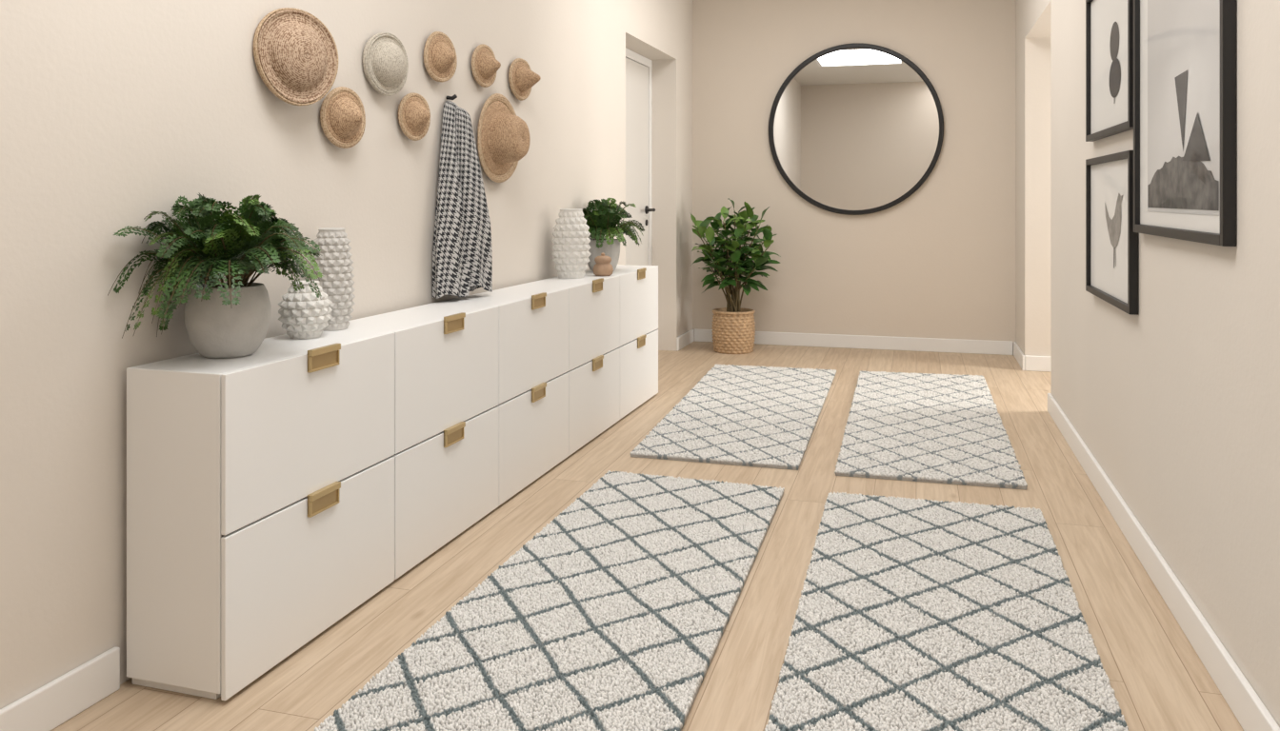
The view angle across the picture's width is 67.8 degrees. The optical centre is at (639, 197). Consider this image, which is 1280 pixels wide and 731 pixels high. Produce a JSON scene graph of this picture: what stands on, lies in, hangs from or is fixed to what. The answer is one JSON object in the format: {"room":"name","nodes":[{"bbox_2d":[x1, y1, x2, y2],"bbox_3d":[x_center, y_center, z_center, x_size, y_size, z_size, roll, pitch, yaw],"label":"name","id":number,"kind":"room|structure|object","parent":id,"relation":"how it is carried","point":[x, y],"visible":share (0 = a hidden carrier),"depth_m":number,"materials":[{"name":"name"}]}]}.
{"room":"home hallway","nodes":[
{"label":"home hallway","id":0,"kind":"room"},
{"bbox_2d":[0,0,692,709],"bbox_3d":[-1.077,-0.373,3.582,0.333,3.154,9.462,0,0,17],"label":"wall","id":1,"kind":"structure","parent":0,"point":[112,111],"depth_m":2.52,"materials":[{"name":"beige paint"}]},
{"bbox_2d":[252,7,338,106],"bbox_3d":[-1.038,-0.429,2.913,0.066,0.300,0.301,0,0,33],"label":"straw hat","id":2,"kind":"object","parent":1,"relation":"attached to","point":[295,54],"visible":1,"depth_m":2.88,"materials":[{"name":"beige wicker"}]},
{"bbox_2d":[320,86,365,148],"bbox_3d":[-0.961,-0.266,3.173,0.079,0.206,0.206,0,0,26],"label":"straw hat","id":3,"kind":"object","parent":1,"relation":"attached to","point":[342,112],"visible":1,"depth_m":3.15,"materials":[{"name":"beige wicker"}]},
{"bbox_2d":[0,329,694,730],"bbox_3d":[-0.880,1.152,3.627,0.025,0.104,9.001,0,0,17],"label":"baseboard","id":4,"kind":"structure","parent":1,"relation":"attached to","point":[64,698],"depth_m":2.19,"materials":[{"name":"white wood"}]},
{"bbox_2d":[361,32,408,95],"bbox_3d":[-0.893,-0.480,3.423,0.071,0.227,0.227,0,0,26],"label":"straw hat","id":5,"kind":"object","parent":1,"relation":"attached to","point":[384,58],"visible":1,"depth_m":3.39,"materials":[{"name":"white wicker"}]},
{"bbox_2d":[398,92,430,140],"bbox_3d":[-0.829,-0.306,3.611,0.074,0.183,0.183,0,0,26],"label":"straw hat","id":6,"kind":"object","parent":1,"relation":"attached to","point":[413,110],"visible":1,"depth_m":3.59,"materials":[{"name":"beige wicker"}]},
{"bbox_2d":[423,31,457,81],"bbox_3d":[-0.770,-0.562,3.803,0.074,0.203,0.203,0,0,26],"label":"straw hat","id":7,"kind":"object","parent":1,"relation":"attached to","point":[440,59],"visible":1,"depth_m":3.78,"materials":[{"name":"beige wicker"}]},
{"bbox_2d":[432,94,492,299],"bbox_3d":[-0.729,-0.008,3.912,0.138,0.830,0.355,0,0,25],"label":"scarf","id":8,"kind":"object","parent":1,"relation":"hanging from","point":[462,251],"visible":1,"depth_m":3.87,"materials":[{"name":"fabric"}]},
{"bbox_2d":[471,43,500,87],"bbox_3d":[-0.652,-0.579,4.182,0.087,0.190,0.190,0,0,24],"label":"straw hat","id":9,"kind":"object","parent":1,"relation":"attached to","point":[485,66],"visible":1,"depth_m":4.16,"materials":[{"name":"beige wicker"}]},
{"bbox_2d":[477,93,530,182],"bbox_3d":[-0.584,-0.268,4.315,0.129,0.406,0.406,0,0,20],"label":"straw hat","id":10,"kind":"object","parent":1,"relation":"attached to","point":[503,137],"visible":1,"depth_m":4.24,"materials":[{"name":"beige wicker"}]},
{"bbox_2d":[508,58,540,100],"bbox_3d":[-0.526,-0.566,4.550,0.111,0.203,0.203,0,0,24],"label":"straw hat","id":11,"kind":"object","parent":1,"relation":"attached to","point":[521,77],"visible":1,"depth_m":4.52,"materials":[{"name":"beige wicker"}]},
{"bbox_2d":[625,47,655,265],"bbox_3d":[-0.101,0.063,6.896,0.138,2.281,1.280,0,0,17],"label":"door","id":12,"kind":"structure","parent":1,"relation":"in","point":[638,68],"depth_m":7.22,"materials":[{"name":"white paint"}]},
{"bbox_2d":[50,340,1243,730],"bbox_3d":[1.141,1.245,3.040,5.478,0.083,9.794,0,0,16],"label":"floor","id":13,"kind":"structure","parent":0,"point":[1158,681],"depth_m":2.98,"materials":[{"name":"brown wood"}]},
{"bbox_2d":[126,264,658,700],"bbox_3d":[-0.567,0.806,4.065,0.311,0.794,3.714,0,0,17],"label":"base cabinet","id":14,"kind":"object","parent":13,"relation":"on","point":[273,491],"visible":1,"depth_m":2.69,"materials":[{"name":"white paint"}]},
{"bbox_2d":[107,192,322,359],"bbox_3d":[-1.022,0.203,2.468,0.417,0.432,0.517,0,0,17],"label":"potted fern","id":15,"kind":"object","parent":14,"relation":"on","point":[230,319],"visible":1,"depth_m":2.42,"materials":[{"name":"plant"}]},
{"bbox_2d":[277,280,332,339],"bbox_3d":[-1.000,0.335,2.844,0.156,0.166,0.155,0,0,17],"label":"textured vase","id":16,"kind":"object","parent":14,"relation":"on","point":[304,315],"visible":0.94,"depth_m":2.80,"materials":[{"name":"ceramic"}]},
{"bbox_2d":[309,227,355,330],"bbox_3d":[-0.979,0.259,3.026,0.144,0.320,0.143,0,0,17],"label":"textured vase","id":17,"kind":"object","parent":14,"relation":"on","point":[334,263],"visible":0.72,"depth_m":2.98,"materials":[{"name":"grey ceramic"}]},
{"bbox_2d":[551,208,590,279],"bbox_3d":[-0.357,0.240,4.941,0.205,0.357,0.204,0,0,17],"label":"textured vase","id":18,"kind":"object","parent":14,"relation":"on","point":[570,234],"visible":1,"depth_m":4.87,"materials":[{"name":"ceramic"}]},
{"bbox_2d":[592,252,613,276],"bbox_3d":[-0.197,0.357,5.065,0.110,0.123,0.110,0,0,17],"label":"jar","id":19,"kind":"object","parent":14,"relation":"on","point":[603,267],"visible":1,"depth_m":5.03,"materials":[{"name":"ceramic"}]},
{"bbox_2d":[581,198,645,271],"bbox_3d":[-0.151,0.210,5.373,0.380,0.416,0.450,0,0,9],"label":"potted fern","id":20,"kind":"object","parent":14,"relation":"on","point":[602,222],"visible":0.86,"depth_m":5.30,"materials":[{"name":"plant"}]},
{"bbox_2d":[314,470,784,730],"bbox_3d":[-0.108,1.190,2.825,0.800,0.025,2.475,0,0,16],"label":"area rug","id":21,"kind":"object","parent":13,"relation":"on","point":[615,615],"visible":1,"depth_m":2.64,"materials":[{"name":"white carpet"}]},
{"bbox_2d":[630,363,836,470],"bbox_3d":[0.627,1.190,5.463,0.892,0.025,2.445,0,0,16],"label":"area rug","id":22,"kind":"object","parent":13,"relation":"on","point":[758,416],"visible":1,"depth_m":5.08,"materials":[{"name":"white carpet"}]},
{"bbox_2d":[690,198,780,354],"bbox_3d":[0.743,0.606,7.430,0.704,1.193,0.661,0,0,16],"label":"potted plant","id":23,"kind":"object","parent":13,"relation":"on","point":[732,329],"visible":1,"depth_m":7.34,"materials":[{"name":"green plant"}]},
{"bbox_2d":[834,370,1027,489],"bbox_3d":[1.556,1.190,5.207,0.828,0.025,2.518,0,0,16],"label":"area rug","id":24,"kind":"object","parent":13,"relation":"on","point":[940,429],"visible":1,"depth_m":4.75,"materials":[{"name":"white carpet"}]},
{"bbox_2d":[764,492,1128,730],"bbox_3d":[0.803,1.190,2.548,0.801,0.025,2.450,0,0,16],"label":"area rug","id":25,"kind":"object","parent":13,"relation":"on","point":[911,615],"visible":1,"depth_m":2.59,"materials":[{"name":"white carpet"}]},
{"bbox_2d":[692,0,1015,341],"bbox_3d":[2.424,-0.373,7.464,5.312,3.154,0.166,0,0,16],"label":"wall","id":26,"kind":"structure","parent":0,"point":[939,263],"depth_m":7.55,"materials":[{"name":"beige paint"}]},
{"bbox_2d":[694,328,1013,355],"bbox_3d":[1.645,1.152,7.593,2.482,0.104,0.017,0,0,16],"label":"baseboard","id":27,"kind":"structure","parent":26,"relation":"attached to","point":[934,345],"depth_m":7.52,"materials":[{"name":"white wood"}]},
{"bbox_2d":[768,42,943,215],"bbox_3d":[1.701,-0.539,7.563,1.361,1.361,0.043,0,0,16],"label":"round wall mirror","id":28,"kind":"object","parent":26,"relation":"attached to","point":[855,129],"visible":1,"depth_m":7.56,"materials":[{"name":"black metal"}]},
{"bbox_2d":[1048,35,1050,357],"bbox_3d":[3.775,-0.373,6.380,1.946,3.154,0.166,0,0,16],"label":"wall","id":29,"kind":"structure","parent":0,"point":[1050,35],"depth_m":6.57,"materials":[{"name":"beige paint"}]},
{"bbox_2d":[1024,355,1050,372],"bbox_3d":[3.594,1.152,6.337,1.921,0.104,0.017,0,0,16],"label":"baseboard","id":30,"kind":"structure","parent":29,"relation":"attached to","point":[1031,363],"depth_m":6.57,"materials":[{"name":"white wood"}]},
{"bbox_2d":[1015,0,1279,727],"bbox_3d":[1.665,-0.373,2.866,0.149,3.154,9.088,0,0,16],"label":"wall","id":31,"kind":"structure","parent":0,"point":[1176,401],"depth_m":2.71,"materials":[{"name":"beige paint"}]},
{"bbox_2d":[1085,0,1133,141],"bbox_3d":[1.799,-0.544,3.652,0.028,0.614,0.866,0,0,16],"label":"framed print","id":32,"kind":"object","parent":31,"relation":"attached to","point":[1109,23],"visible":0.85,"depth_m":3.66,"materials":[{"name":"white paper"}]},
{"bbox_2d":[1085,150,1138,315],"bbox_3d":[1.799,0.120,3.652,0.028,0.560,0.866,0,0,16],"label":"framed print","id":33,"kind":"object","parent":31,"relation":"attached to","point":[1111,243],"visible":0.86,"depth_m":3.59,"materials":[{"name":"white paper"}]},
{"bbox_2d":[1013,341,1279,730],"bbox_3d":[1.583,1.152,2.884,0.017,0.104,9.060,0,0,16],"label":"baseboard","id":34,"kind":"structure","parent":31,"relation":"attached to","point":[1241,698],"depth_m":2.71,"materials":[{"name":"white wood"}]},
{"bbox_2d":[1133,0,1236,246],"bbox_3d":[1.527,-0.502,2.715,0.028,1.238,0.972,0,0,16],"label":"framed print","id":35,"kind":"object","parent":31,"relation":"attached to","point":[1185,50],"visible":1,"depth_m":2.62,"materials":[{"name":"white paper"}]}
]}

